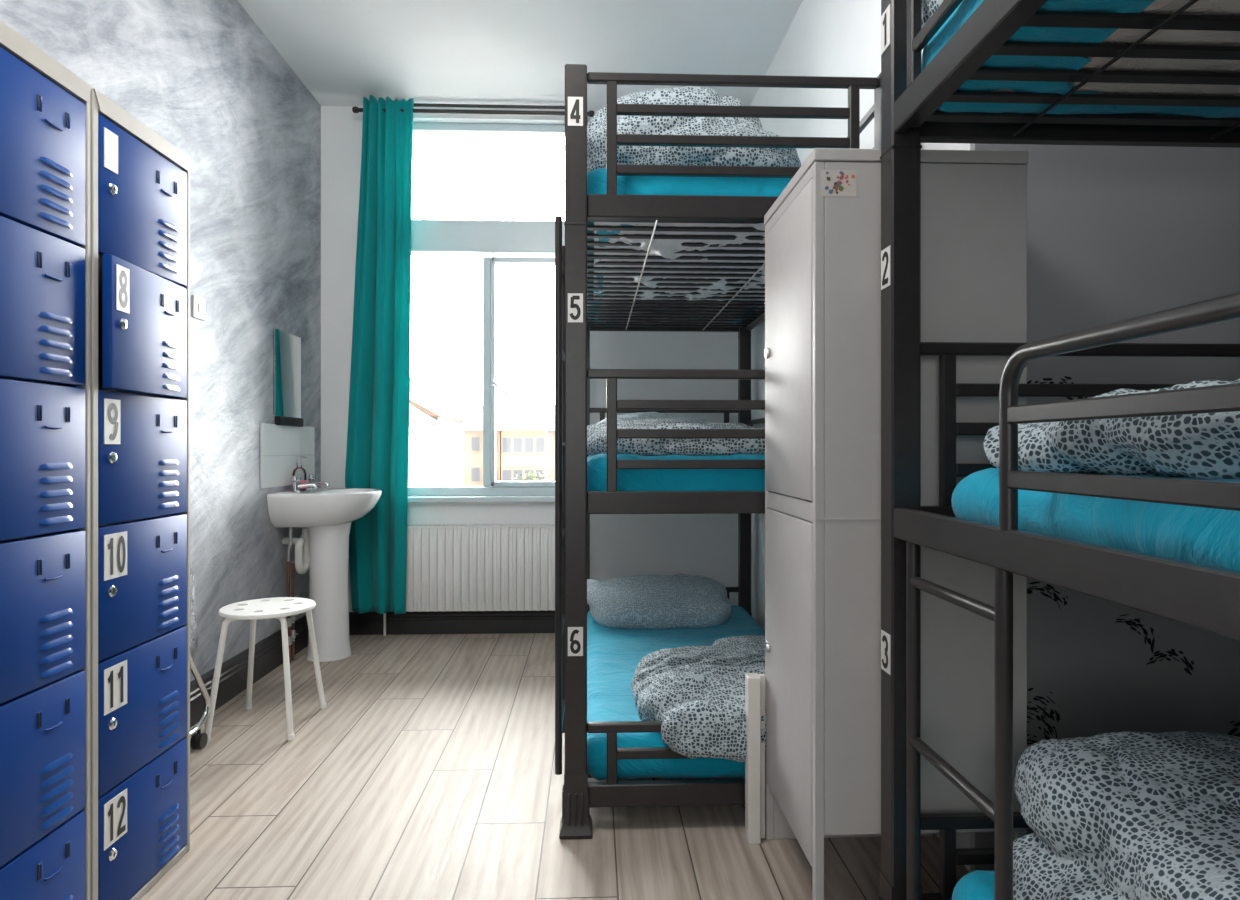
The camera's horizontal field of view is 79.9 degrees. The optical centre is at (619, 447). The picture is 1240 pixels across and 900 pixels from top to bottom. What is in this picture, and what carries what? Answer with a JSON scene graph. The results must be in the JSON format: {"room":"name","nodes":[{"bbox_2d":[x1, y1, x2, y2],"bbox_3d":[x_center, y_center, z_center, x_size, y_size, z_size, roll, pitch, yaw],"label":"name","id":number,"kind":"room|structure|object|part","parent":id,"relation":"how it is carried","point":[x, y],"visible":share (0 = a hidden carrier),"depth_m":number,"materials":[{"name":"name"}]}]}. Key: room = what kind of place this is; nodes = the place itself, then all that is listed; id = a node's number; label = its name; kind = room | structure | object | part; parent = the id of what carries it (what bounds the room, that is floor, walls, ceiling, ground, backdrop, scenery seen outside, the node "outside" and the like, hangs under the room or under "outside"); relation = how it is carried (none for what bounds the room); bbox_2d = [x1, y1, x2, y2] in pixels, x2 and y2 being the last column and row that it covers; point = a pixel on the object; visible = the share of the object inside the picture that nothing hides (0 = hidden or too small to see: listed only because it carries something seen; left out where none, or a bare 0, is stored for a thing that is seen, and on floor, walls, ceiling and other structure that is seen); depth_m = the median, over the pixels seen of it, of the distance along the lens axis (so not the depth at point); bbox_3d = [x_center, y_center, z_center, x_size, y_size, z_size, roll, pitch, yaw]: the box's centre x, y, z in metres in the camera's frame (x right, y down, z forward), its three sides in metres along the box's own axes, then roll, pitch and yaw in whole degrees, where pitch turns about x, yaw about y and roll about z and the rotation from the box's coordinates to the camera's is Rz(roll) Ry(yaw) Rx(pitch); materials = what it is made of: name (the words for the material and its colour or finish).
{"room":"dormitory","nodes":[
{"label":"dormitory","id":0,"kind":"room"},
{"bbox_2d":[0,0,320,681],"bbox_3d":[-1.636,-0.440,1.205,0.120,2.980,5.930,0,0,-2],"label":"wall","id":1,"kind":"structure","parent":0,"point":[202,75],"depth_m":3.13,"materials":[{"name":"paint"}]},
{"bbox_2d":[192,295,204,320],"bbox_3d":[-1.632,-0.543,2.871,0.012,0.086,0.086,0,0,-2],"label":"light switch","id":2,"kind":"object","parent":1,"relation":"attached to","point":[198,303],"visible":1,"depth_m":2.86,"materials":[{"name":"plastic"}]},
{"bbox_2d":[190,615,307,727],"bbox_3d":[-1.565,0.970,1.208,0.022,0.160,5.930,0,0,-2],"label":"baseboard","id":3,"kind":"structure","parent":1,"relation":"attached to","point":[268,653],"depth_m":3.20,"materials":[{"name":"wood"}]},
{"bbox_2d":[260,423,314,488],"bbox_3d":[-1.665,0.036,3.731,0.008,0.302,0.646,0,0,-2],"label":"backsplash","id":4,"kind":"structure","parent":1,"relation":"attached to","point":[290,442],"depth_m":3.65,"materials":[{"name":"white tile"}]},
{"bbox_2d":[273,328,302,426],"bbox_3d":[-1.656,-0.343,3.704,0.026,0.465,0.314,0,0,-2],"label":"mirror","id":5,"kind":"object","parent":1,"relation":"attached to","point":[286,346],"visible":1,"depth_m":3.68,"materials":[{"name":"clear glass"}]},
{"bbox_2d":[237,0,802,109],"bbox_3d":[0.234,-1.980,1.365,3.870,0.100,6.350,0,0,-2],"label":"ceiling","id":6,"kind":"structure","parent":0,"point":[344,52],"depth_m":3.54,"materials":[{"name":"paint"}]},
{"bbox_2d":[321,106,737,611],"bbox_3d":[-0.394,-0.440,4.328,2.835,2.980,0.220,0,0,-2],"label":"wall","id":7,"kind":"structure","parent":0,"point":[621,545],"depth_m":4.23,"materials":[{"name":"paint"}]},
{"bbox_2d":[349,610,554,634],"bbox_3d":[-0.468,0.988,4.205,2.393,0.125,0.022,0,0,-2],"label":"baseboard","id":8,"kind":"structure","parent":7,"relation":"attached to","point":[431,622],"depth_m":4.18,"materials":[{"name":"wood"}]},
{"bbox_2d":[383,524,554,635],"bbox_3d":[-0.800,0.741,4.154,1.061,0.617,0.096,0,0,-2],"label":"radiator","id":9,"kind":"object","parent":7,"relation":"attached to","point":[451,567],"visible":0.77,"depth_m":4.12,"materials":[{"name":"metal"}]},
{"bbox_3d":[-0.764,0.677,4.142,0.980,0.465,0.070,0,0,-2],"label":"panel","id":10,"kind":"part","parent":9,"relation":"part of","materials":[{"name":"metal"}]},
{"bbox_2d":[407,524,554,527],"bbox_3d":[-0.765,0.440,4.165,0.990,0.015,0.075,0,0,-2],"label":"grille","id":11,"kind":"object","parent":9,"relation":"attached to","point":[526,525],"depth_m":4.14,"materials":[{"name":"metal"}]},
{"bbox_2d":[352,103,593,126],"bbox_3d":[-0.804,-1.816,4.129,1.322,0.212,0.146,0,0,-2],"label":"pole","id":12,"kind":"object","parent":7,"relation":"attached to","point":[355,109],"visible":0.56,"depth_m":4.08,"materials":[{"name":"metal"}]},
{"bbox_2d":[345,95,413,613],"bbox_3d":[-1.323,-0.504,4.050,0.382,2.818,0.104,0,0,-2],"label":"curtain","id":13,"kind":"object","parent":12,"relation":"hanging from","point":[377,451],"visible":0.95,"depth_m":4.04,"materials":[{"name":"fabric"}]},
{"bbox_3d":[-0.804,-1.850,4.073,1.275,0.021,0.022,0,0,-2],"label":"rod","id":14,"kind":"part","parent":12,"relation":"part of","materials":[{"name":"metal"}]},
{"bbox_3d":[-0.794,-1.905,4.123,1.220,0.018,0.018,0,0,-2],"label":"rod","id":15,"kind":"part","parent":12,"relation":"part of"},
{"bbox_2d":[408,496,554,502],"bbox_3d":[-0.763,0.291,4.232,1.110,0.032,0.145,0,0,-2],"label":"windowsill","id":16,"kind":"structure","parent":7,"relation":"attached to","point":[411,499],"depth_m":4.16,"materials":[{"name":"white"}]},
{"bbox_2d":[408,122,564,495],"bbox_3d":[-0.764,-0.797,4.263,1.070,2.145,0.124,0,0,-2],"label":"window","id":17,"kind":"structure","parent":7,"relation":"in","point":[499,242],"depth_m":4.25,"materials":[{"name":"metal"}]},
{"bbox_3d":[-0.764,-1.205,4.263,1.070,0.180,0.124,0,0,-2],"label":"transom panel","id":18,"kind":"part","parent":17,"relation":"part of","materials":[{"name":"plastic"}]},
{"bbox_3d":[-0.690,-0.354,4.218,0.108,0.111,0.038,0,0,18],"label":"casement handle","id":19,"kind":"part","parent":17,"relation":"part of","materials":[{"name":"metal"}]},
{"bbox_2d":[139,633,969,899],"bbox_3d":[0.238,1.100,1.275,3.870,0.100,6.170,0,0,-2],"label":"floor","id":20,"kind":"structure","parent":0,"point":[427,770],"depth_m":2.13,"materials":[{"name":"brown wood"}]},
{"bbox_2d":[0,20,91,899],"bbox_3d":[-1.325,0.146,1.353,0.462,1.807,0.379,0,0,-2],"label":"locker","id":21,"kind":"object","parent":20,"relation":"on","point":[45,106],"visible":1,"depth_m":1.41,"materials":[{"name":"metal"}]},
{"bbox_3d":[-1.109,0.888,1.364,0.026,0.275,0.343,0,0,-2],"label":"door","id":22,"kind":"part","parent":21,"relation":"part of","materials":[{"name":"blue paint"}]},
{"bbox_3d":[-1.109,0.603,1.364,0.026,0.285,0.343,0,0,-2],"label":"door","id":23,"kind":"part","parent":21,"relation":"part of","materials":[{"name":"blue paint"}]},
{"bbox_3d":[-1.109,0.313,1.364,0.026,0.285,0.343,0,0,-2],"label":"door","id":24,"kind":"part","parent":21,"relation":"part of","materials":[{"name":"blue paint"}]},
{"bbox_3d":[-1.109,0.021,1.364,0.026,0.289,0.343,0,0,-2],"label":"door","id":25,"kind":"part","parent":21,"relation":"part of","materials":[{"name":"blue paint"}]},
{"bbox_3d":[-1.109,-0.271,1.364,0.026,0.285,0.343,0,0,-2],"label":"door","id":26,"kind":"part","parent":21,"relation":"part of","materials":[{"name":"blue paint"}]},
{"bbox_3d":[-1.109,-0.566,1.364,0.026,0.295,0.343,0,0,-2],"label":"door","id":27,"kind":"part","parent":21,"relation":"part of","materials":[{"name":"blue paint"}]},
{"bbox_2d":[90,88,190,899],"bbox_3d":[-1.328,0.146,1.737,0.484,1.807,0.379,0,0,-2],"label":"locker","id":28,"kind":"object","parent":20,"relation":"on","point":[140,181],"visible":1,"depth_m":1.70,"materials":[{"name":"metal"}]},
{"bbox_3d":[-1.110,-0.647,1.614,0.002,0.085,0.046,0,0,-2],"label":"number plate","id":29,"kind":"part","parent":28,"relation":"part of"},
{"bbox_3d":[-1.110,-0.058,1.618,0.002,0.098,0.054,0,0,-2],"label":"number plate","id":30,"kind":"part","parent":28,"relation":"part of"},
{"bbox_3d":[-1.110,0.817,1.630,0.002,0.098,0.078,0,0,-2],"label":"number plate","id":31,"kind":"part","parent":28,"relation":"part of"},
{"bbox_3d":[-1.110,0.526,1.630,0.002,0.098,0.078,0,0,-2],"label":"number plate","id":32,"kind":"part","parent":28,"relation":"part of","materials":[{"name":"plastic"}]},
{"bbox_3d":[-1.110,0.236,1.630,0.002,0.098,0.078,0,0,-2],"label":"number plate","id":33,"kind":"part","parent":28,"relation":"part of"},
{"bbox_3d":[-1.088,-0.347,1.620,0.002,0.098,0.050,0,0,-6],"label":"number plate","id":34,"kind":"part","parent":28,"relation":"part of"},
{"bbox_3d":[-1.123,0.888,1.748,0.026,0.275,0.343,0,0,-2],"label":"door","id":35,"kind":"part","parent":28,"relation":"part of","materials":[{"name":"blue paint"}]},
{"bbox_3d":[-1.123,0.603,1.748,0.026,0.285,0.343,0,0,-2],"label":"door","id":36,"kind":"part","parent":28,"relation":"part of","materials":[{"name":"blue paint"}]},
{"bbox_3d":[-1.123,0.313,1.748,0.026,0.285,0.343,0,0,-2],"label":"door","id":37,"kind":"part","parent":28,"relation":"part of","materials":[{"name":"blue paint"}]},
{"bbox_3d":[-1.123,0.021,1.748,0.026,0.289,0.343,0,0,-2],"label":"door","id":38,"kind":"part","parent":28,"relation":"part of","materials":[{"name":"blue paint"}]},
{"bbox_3d":[-1.123,-0.566,1.748,0.026,0.295,0.343,0,0,-2],"label":"door","id":39,"kind":"part","parent":28,"relation":"part of","materials":[{"name":"blue paint"}]},
{"bbox_3d":[-1.110,-0.271,1.748,0.026,0.285,0.343,0,0,-6],"label":"door","id":40,"kind":"part","parent":28,"relation":"part of","materials":[{"name":"blue paint"}]},
{"bbox_2d":[190,564,210,748],"bbox_3d":[-1.516,0.670,2.303,0.177,0.759,0.699,0,0,-2],"label":"trolley","id":41,"kind":"object","parent":20,"relation":"on","point":[198,740],"visible":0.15,"depth_m":2.58,"materials":[{"name":"silver metal"}]},
{"bbox_3d":[-1.462,0.689,2.305,0.020,0.601,0.699,0,0,-2],"label":"frame","id":42,"kind":"part","parent":41,"relation":"part of","materials":[{"name":"silver metal"}]},
{"bbox_2d":[205,597,326,741],"bbox_3d":[-1.341,0.825,2.822,0.336,0.450,0.349,0,0,-2],"label":"stool","id":43,"kind":"object","parent":20,"relation":"on","point":[278,608],"visible":0.99,"depth_m":2.74,"materials":[{"name":"plastic"}]},
{"bbox_3d":[-1.431,0.828,2.716,0.021,0.424,0.178,0,0,40],"label":"leg","id":44,"kind":"part","parent":43,"relation":"part of","materials":[{"name":"metal"}]},
{"bbox_3d":[-1.439,0.828,2.921,0.021,0.424,0.178,0,0,-45],"label":"leg","id":45,"kind":"part","parent":43,"relation":"part of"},
{"bbox_3d":[-1.341,0.609,2.822,0.336,0.018,0.336,0,0,-2],"label":"seat","id":46,"kind":"part","parent":43,"relation":"part of","materials":[{"name":"plastic"}]},
{"bbox_3d":[-1.243,0.828,2.723,0.021,0.424,0.178,0,0,-45],"label":"leg","id":47,"kind":"part","parent":43,"relation":"part of","materials":[{"name":"metal"}]},
{"bbox_3d":[-1.250,0.828,2.928,0.021,0.424,0.178,0,0,40],"label":"leg","id":48,"kind":"part","parent":43,"relation":"part of","materials":[{"name":"metal"}]},
{"bbox_2d":[267,474,381,661],"bbox_3d":[-1.443,0.593,3.739,0.448,0.915,0.516,0,0,-2],"label":"washbasin","id":49,"kind":"object","parent":20,"relation":"on","point":[327,514],"visible":1,"depth_m":3.65,"materials":[{"name":"white ceramic"}]},
{"bbox_2d":[282,528,309,662],"bbox_3d":[-1.603,0.717,3.639,0.122,0.665,0.156,0,0,-2],"label":"plumbing","id":50,"kind":"object","parent":49,"relation":"attached to","point":[301,544],"visible":0.89,"depth_m":3.62,"materials":[{"name":"metal"}]},
{"bbox_2d":[292,456,307,490],"bbox_3d":[-1.615,0.128,3.728,0.067,0.176,0.067,0,0,-40],"label":"soap bottle","id":51,"kind":"object","parent":49,"relation":"on","point":[299,462],"visible":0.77,"depth_m":3.72,"materials":[{"name":"clear plastic"}]},
{"bbox_2d":[291,475,318,492],"bbox_3d":[-1.552,0.179,3.639,0.125,0.089,0.055,0,0,-2],"label":"tap","id":52,"kind":"object","parent":49,"relation":"on","point":[295,479],"depth_m":3.63,"materials":[{"name":"silver metal"}]},
{"bbox_2d":[307,474,329,489],"bbox_3d":[-1.559,0.179,3.830,0.125,0.089,0.055,0,0,-2],"label":"tap","id":53,"kind":"object","parent":49,"relation":"on","point":[311,478],"depth_m":3.81,"materials":[{"name":"silver metal"}]},
{"bbox_2d":[267,488,381,526],"bbox_3d":[-1.443,0.303,3.739,0.448,0.174,0.516,0,0,-2],"label":"basin","id":54,"kind":"object","parent":49,"relation":"in","point":[312,507],"depth_m":3.54,"materials":[{"name":"white ceramic"}]},
{"bbox_2d":[555,64,880,839],"bbox_3d":[0.268,0.006,3.017,0.974,2.088,2.038,0,0,-2],"label":"bunk bed","id":55,"kind":"object","parent":20,"relation":"on","point":[574,505],"visible":0.52,"depth_m":2.03,"materials":[{"name":"metal"}]},
{"bbox_3d":[-0.120,0.522,1.996,0.041,0.078,0.002,0,0,-2],"label":"number plate","id":56,"kind":"part","parent":55,"relation":"part of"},
{"bbox_3d":[-0.120,-0.378,1.996,0.041,0.078,0.002,0,0,-2],"label":"number plate","id":57,"kind":"part","parent":55,"relation":"part of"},
{"bbox_3d":[-0.120,-0.908,1.996,0.041,0.078,0.002,0,0,-2],"label":"number plate","id":58,"kind":"part","parent":55,"relation":"part of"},
{"bbox_3d":[-0.120,-0.009,2.027,0.060,2.058,0.060,0,0,-2],"label":"post","id":59,"kind":"part","parent":55,"relation":"part of","materials":[{"name":"metal"}]},
{"bbox_3d":[-0.193,-0.009,3.976,0.060,2.058,0.060,0,0,-2],"label":"post","id":60,"kind":"part","parent":55,"relation":"part of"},
{"bbox_3d":[0.241,-0.661,3.992,0.807,0.062,0.028,0,0,-2],"label":"rail","id":61,"kind":"part","parent":55,"relation":"part of","materials":[{"name":"metal"}]},
{"bbox_3d":[0.313,0.950,2.043,0.807,0.061,0.028,0,0,-2],"label":"rail","id":62,"kind":"part","parent":55,"relation":"part of","materials":[{"name":"metal"}]},
{"bbox_2d":[587,605,764,779],"bbox_3d":[0.277,0.893,3.018,0.852,0.146,1.831,0,0,-2],"label":"mattress","id":63,"kind":"object","parent":55,"relation":"on","point":[612,653],"visible":0.41,"depth_m":2.54,"materials":[{"name":"fabric"}]},
{"bbox_2d":[587,574,730,628],"bbox_3d":[0.172,0.727,3.558,0.724,0.198,0.408,0,0,-2],"label":"pillow","id":64,"kind":"object","parent":63,"relation":"on","point":[668,600],"visible":0.99,"depth_m":3.42,"materials":[{"name":"fabric"}]},
{"bbox_2d":[587,454,764,491],"bbox_3d":[0.276,0.090,3.017,0.850,0.152,1.834,0,0,-2],"label":"mattress","id":65,"kind":"object","parent":55,"relation":"on","point":[627,479],"visible":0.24,"depth_m":2.10,"materials":[{"name":"fabric"}]},
{"bbox_2d":[593,412,714,425],"bbox_3d":[0.160,-0.070,3.305,0.608,0.181,0.380,0,0,-2],"label":"pillow","id":66,"kind":"object","parent":65,"relation":"on","point":[657,416],"visible":0.3,"depth_m":3.22,"materials":[{"name":"fabric"}]},
{"bbox_2d":[587,420,764,454],"bbox_3d":[0.277,-0.038,2.628,0.922,0.120,0.986,0,0,-2],"label":"duvet","id":67,"kind":"object","parent":65,"relation":"on","point":[597,434],"visible":0.45,"depth_m":2.16,"materials":[{"name":"fabric"}]},
{"bbox_3d":[0.313,0.149,2.043,0.807,0.061,0.028,0,0,-2],"label":"rail","id":68,"kind":"part","parent":55,"relation":"part of","materials":[{"name":"metal"}]},
{"bbox_2d":[594,222,765,300],"bbox_3d":[0.285,-0.635,2.703,0.760,0.035,1.200,0,0,-2],"label":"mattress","id":69,"kind":"object","parent":55,"relation":"on","point":[666,248],"visible":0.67,"depth_m":2.56,"materials":[{"name":"black metal"}]},
{"bbox_3d":[0.313,-0.661,2.043,0.807,0.062,0.028,0,0,-2],"label":"rail","id":70,"kind":"part","parent":55,"relation":"part of","materials":[{"name":"metal"}]},
{"bbox_2d":[587,168,791,324],"bbox_3d":[0.278,-0.732,3.019,0.854,0.176,1.833,0,0,-2],"label":"mattress","id":71,"kind":"object","parent":55,"relation":"on","point":[596,178],"visible":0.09,"depth_m":2.11,"materials":[{"name":"fabric"}]},
{"bbox_2d":[587,87,798,173],"bbox_3d":[0.217,-0.988,2.491,0.738,0.356,0.673,0,0,-2],"label":"duvet","id":72,"kind":"object","parent":71,"relation":"on","point":[654,125],"visible":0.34,"depth_m":2.21,"materials":[{"name":"fabric"}]},
{"bbox_2d":[632,635,766,760],"bbox_3d":[0.384,0.762,2.401,0.692,0.218,0.858,0,0,-2],"label":"duvet","id":73,"kind":"object","parent":55,"relation":"on","point":[698,691],"visible":0.56,"depth_m":2.12,"materials":[{"name":"fabric"}]},
{"bbox_3d":[0.674,-0.009,4.008,0.060,2.058,0.060,0,0,-2],"label":"post","id":74,"kind":"part","parent":55,"relation":"part of","materials":[{"name":"metal"}]},
{"bbox_3d":[0.727,-0.661,3.034,0.024,0.062,1.889,0,0,-2],"label":"rail","id":75,"kind":"part","parent":55,"relation":"part of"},
{"bbox_3d":[0.747,-0.009,2.059,0.060,2.058,0.060,0,0,-2],"label":"post","id":76,"kind":"part","parent":55,"relation":"part of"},
{"bbox_2d":[745,673,764,843],"bbox_3d":[0.364,0.829,1.981,0.050,0.442,0.042,0,0,-2],"label":"board","id":77,"kind":"object","parent":20,"relation":"on","point":[754,682],"visible":1,"depth_m":1.96,"materials":[{"name":"wood"}]},
{"bbox_2d":[764,148,1027,899],"bbox_3d":[0.623,0.210,1.784,0.468,1.679,0.454,0,0,-2],"label":"wardrobe","id":78,"kind":"object","parent":20,"relation":"on","point":[823,230],"visible":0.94,"depth_m":1.56,"materials":[{"name":"metal"}]},
{"bbox_3d":[0.407,0.525,1.776,0.018,0.729,0.409,0,0,-2],"label":"door","id":79,"kind":"part","parent":78,"relation":"part of","materials":[{"name":"wood"}]},
{"bbox_3d":[0.407,-0.230,1.776,0.018,0.685,0.409,0,0,-2],"label":"door","id":80,"kind":"part","parent":78,"relation":"part of","materials":[{"name":"metal"}]},
{"bbox_3d":[0.408,-0.588,1.776,0.016,0.027,0.413,0,0,-2],"label":"rail","id":81,"kind":"part","parent":78,"relation":"part of","materials":[{"name":"wood"}]},
{"bbox_3d":[0.409,0.137,1.776,0.015,0.042,0.413,0,0,-2],"label":"rail","id":82,"kind":"part","parent":78,"relation":"part of","materials":[{"name":"metal"}]},
{"bbox_3d":[0.628,-0.616,1.785,0.459,0.026,0.454,0,0,-2],"label":"panel","id":83,"kind":"part","parent":78,"relation":"part of","materials":[{"name":"wood"}]},
{"bbox_3d":[0.853,0.932,1.577,0.020,0.236,0.018,0,0,-2],"label":"leg","id":84,"kind":"part","parent":78,"relation":"part of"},
{"bbox_2d":[879,0,1239,899],"bbox_3d":[1.044,0.006,0.556,0.956,2.088,2.038,0,0,-2],"label":"bunk bed","id":85,"kind":"object","parent":20,"relation":"on","point":[1205,597],"visible":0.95,"depth_m":1.35,"materials":[{"name":"metal"}]},
{"bbox_3d":[0.543,0.417,1.513,0.002,0.080,0.046,0,0,-2],"label":"number plate","id":86,"kind":"part","parent":85,"relation":"part of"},
{"bbox_3d":[0.543,-0.368,1.513,0.002,0.080,0.046,0,0,-2],"label":"number plate","id":87,"kind":"part","parent":85,"relation":"part of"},
{"bbox_3d":[0.543,-0.855,1.513,0.002,0.080,0.046,0,0,-2],"label":"number plate","id":88,"kind":"part","parent":85,"relation":"part of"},
{"bbox_3d":[0.574,-0.009,1.514,0.060,2.058,0.060,0,0,-2],"label":"post","id":89,"kind":"part","parent":85,"relation":"part of","materials":[{"name":"metal"}]},
{"bbox_3d":[1.008,0.950,1.530,0.807,0.061,0.028,0,0,-2],"label":"rail","id":90,"kind":"part","parent":85,"relation":"part of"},
{"bbox_3d":[1.008,0.149,1.530,0.807,0.061,0.028,0,0,-2],"label":"rail","id":91,"kind":"part","parent":85,"relation":"part of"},
{"bbox_3d":[0.594,-0.661,0.539,0.024,0.062,1.889,0,0,-2],"label":"rail","id":92,"kind":"part","parent":85,"relation":"part of","materials":[{"name":"metal"}]},
{"bbox_2d":[952,870,994,899],"bbox_3d":[1.050,0.874,0.526,0.818,0.183,1.837,0,0,-2],"label":"mattress","id":93,"kind":"object","parent":85,"relation":"on","point":[977,884],"visible":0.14,"depth_m":1.35,"materials":[{"name":"fabric"}]},
{"bbox_2d":[1013,730,1239,899],"bbox_3d":[1.081,0.630,0.840,0.903,0.320,1.126,0,0,-2],"label":"duvet","id":94,"kind":"object","parent":93,"relation":"on","point":[1151,815],"visible":0.96,"depth_m":1.10,"materials":[{"name":"fabric"}]},
{"bbox_3d":[0.594,0.149,0.539,0.024,0.061,1.889,0,0,-2],"label":"rail","id":95,"kind":"part","parent":85,"relation":"part of","materials":[{"name":"metal"}]},
{"bbox_3d":[1.008,-0.661,1.530,0.807,0.062,0.028,0,0,-2],"label":"rail","id":96,"kind":"part","parent":85,"relation":"part of","materials":[{"name":"metal"}]},
{"bbox_2d":[922,0,1239,117],"bbox_3d":[1.045,-0.727,0.557,0.878,0.168,1.887,0,0,-2],"label":"mattress","id":97,"kind":"object","parent":85,"relation":"on","point":[966,8],"visible":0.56,"depth_m":1.26,"materials":[{"name":"fabric"}]},
{"bbox_2d":[922,0,943,27],"bbox_3d":[0.940,-0.901,0.935,0.716,0.196,1.227,0,0,-2],"label":"duvet","id":98,"kind":"object","parent":97,"relation":"on","point":[929,7],"visible":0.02,"depth_m":1.42,"materials":[{"name":"fabric"}]},
{"bbox_2d":[951,468,1239,571],"bbox_3d":[1.051,0.099,0.527,0.818,0.134,1.833,0,0,-2],"label":"mattress","id":99,"kind":"object","parent":85,"relation":"on","point":[1200,535],"visible":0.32,"depth_m":0.95,"materials":[{"name":"fabric"}]},
{"bbox_2d":[983,376,1239,478],"bbox_3d":[1.028,-0.042,0.802,0.780,0.163,1.159,0,0,-2],"label":"duvet","id":100,"kind":"object","parent":99,"relation":"on","point":[1204,444],"visible":0.71,"depth_m":0.96,"materials":[{"name":"fabric"}]},
{"bbox_2d":[750,0,974,871],"bbox_3d":[0.822,-0.440,3.048,0.100,2.980,2.430,0,0,-2],"label":"wall","id":101,"kind":"structure","parent":0,"point":[829,38],"depth_m":3.01,"materials":[{"name":"paint"}]},
{"bbox_2d":[975,144,1239,870],"bbox_3d":[1.513,-0.440,1.917,1.273,2.980,0.121,0,0,-2],"label":"wall","id":102,"kind":"structure","parent":0,"point":[1115,233],"depth_m":1.85,"materials":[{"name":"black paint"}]},
{"bbox_3d":[-18.251,5.550,87.132,150.000,0.200,164.500,0,0,-2],"label":"ground","id":103,"kind":"structure","parent":0,"visible":0},
{"bbox_2d":[408,406,442,486],"bbox_3d":[-13.328,0.500,36.830,7.600,9.900,7.900,0,0,-2],"label":"house","id":104,"kind":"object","parent":103,"relation":"on","point":[423,467],"visible":0.2,"depth_m":36.81,"materials":[{"name":"brick"}]},
{"bbox_3d":[-9.629,-0.050,34.499,0.020,1.200,0.700,0,0,-2],"label":"pane","id":105,"kind":"part","parent":104,"relation":"part of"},
{"bbox_3d":[-9.721,-0.050,36.964,0.020,1.200,0.700,0,0,-2],"label":"pane","id":106,"kind":"part","parent":104,"relation":"part of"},
{"bbox_3d":[-9.812,-0.050,39.429,0.020,1.200,0.700,0,0,-2],"label":"pane","id":107,"kind":"part","parent":104,"relation":"part of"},
{"bbox_2d":[410,377,467,486],"bbox_3d":[-13.744,0.400,45.321,7.400,10.100,8.900,0,0,-2],"label":"house","id":108,"kind":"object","parent":103,"relation":"on","point":[451,433],"visible":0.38,"depth_m":45.17,"materials":[{"name":"stone"}]},
{"bbox_3d":[-10.119,-0.550,42.303,0.020,1.200,0.700,0,0,-2],"label":"pane","id":109,"kind":"part","parent":108,"relation":"part of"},
{"bbox_3d":[-10.197,-0.550,44.402,0.020,1.200,0.700,0,0,-2],"label":"pane","id":110,"kind":"part","parent":108,"relation":"part of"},
{"bbox_3d":[-10.275,2.150,46.500,0.020,1.200,0.700,0,0,-2],"label":"pane","id":111,"kind":"part","parent":108,"relation":"part of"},
{"bbox_3d":[-10.275,-0.550,46.500,0.020,1.200,0.700,0,0,-2],"label":"pane","id":112,"kind":"part","parent":108,"relation":"part of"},
{"bbox_3d":[-10.353,2.150,48.599,0.020,1.200,0.700,0,0,-2],"label":"pane","id":113,"kind":"part","parent":108,"relation":"part of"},
{"bbox_3d":[-10.353,-0.550,48.599,0.020,1.200,0.700,0,0,-2],"label":"pane","id":114,"kind":"part","parent":108,"relation":"part of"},
{"bbox_2d":[455,403,502,486],"bbox_3d":[-12.944,0.500,69.567,4.800,9.900,8.500,0,0,-2],"label":"house","id":115,"kind":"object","parent":103,"relation":"on","point":[473,429],"visible":0.25,"depth_m":65.58,"materials":[{"name":"brick"}]},
{"bbox_3d":[-12.794,2.350,65.510,0.700,1.200,0.020,0,0,-2],"label":"pane","id":116,"kind":"part","parent":115,"relation":"part of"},
{"bbox_3d":[-12.794,-0.350,65.510,0.700,1.200,0.020,0,0,-2],"label":"pane","id":117,"kind":"part","parent":115,"relation":"part of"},
{"bbox_2d":[498,400,547,480],"bbox_3d":[-8.199,0.500,65.741,4.200,9.900,8.500,0,0,-2],"label":"house","id":118,"kind":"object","parent":103,"relation":"on","point":[524,440],"visible":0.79,"depth_m":61.74,"materials":[{"name":"tile"}]},
{"bbox_3d":[-9.435,2.450,61.632,0.700,1.200,0.020,0,0,-2],"label":"pane","id":119,"kind":"part","parent":118,"relation":"part of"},
{"bbox_3d":[-9.435,-0.250,61.632,0.700,1.200,0.020,0,0,-2],"label":"pane","id":120,"kind":"part","parent":118,"relation":"part of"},
{"bbox_3d":[-8.510,2.450,61.666,0.700,1.200,0.020,0,0,-2],"label":"pane","id":121,"kind":"part","parent":118,"relation":"part of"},
{"bbox_3d":[-8.510,-0.250,61.666,0.700,1.200,0.020,0,0,-2],"label":"pane","id":122,"kind":"part","parent":118,"relation":"part of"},
{"bbox_3d":[-7.586,2.450,61.701,0.700,1.200,0.020,0,0,-2],"label":"pane","id":123,"kind":"part","parent":118,"relation":"part of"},
{"bbox_3d":[-7.586,-0.250,61.701,0.700,1.200,0.020,0,0,-2],"label":"pane","id":124,"kind":"part","parent":118,"relation":"part of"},
{"bbox_3d":[-6.662,2.450,61.735,0.700,1.200,0.020,0,0,-2],"label":"pane","id":125,"kind":"part","parent":118,"relation":"part of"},
{"bbox_3d":[-6.662,-0.250,61.735,0.700,1.200,0.020,0,0,-2],"label":"pane","id":126,"kind":"part","parent":118,"relation":"part of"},
{"bbox_2d":[513,471,554,480],"bbox_3d":[-5.329,3.421,45.814,3.311,4.067,3.267,0,0,-2],"label":"street tree","id":127,"kind":"object","parent":103,"relation":"on","point":[534,475],"visible":0.13,"depth_m":45.70,"materials":[{"name":"green plant"}]},
{"bbox_2d":[544,405,554,480],"bbox_3d":[-2.407,0.700,53.948,5.700,9.500,8.500,0,0,-2],"label":"house","id":128,"kind":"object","parent":103,"relation":"on","point":[549,427],"visible":0.04,"depth_m":49.87,"materials":[{"name":"stone"}]}
]}

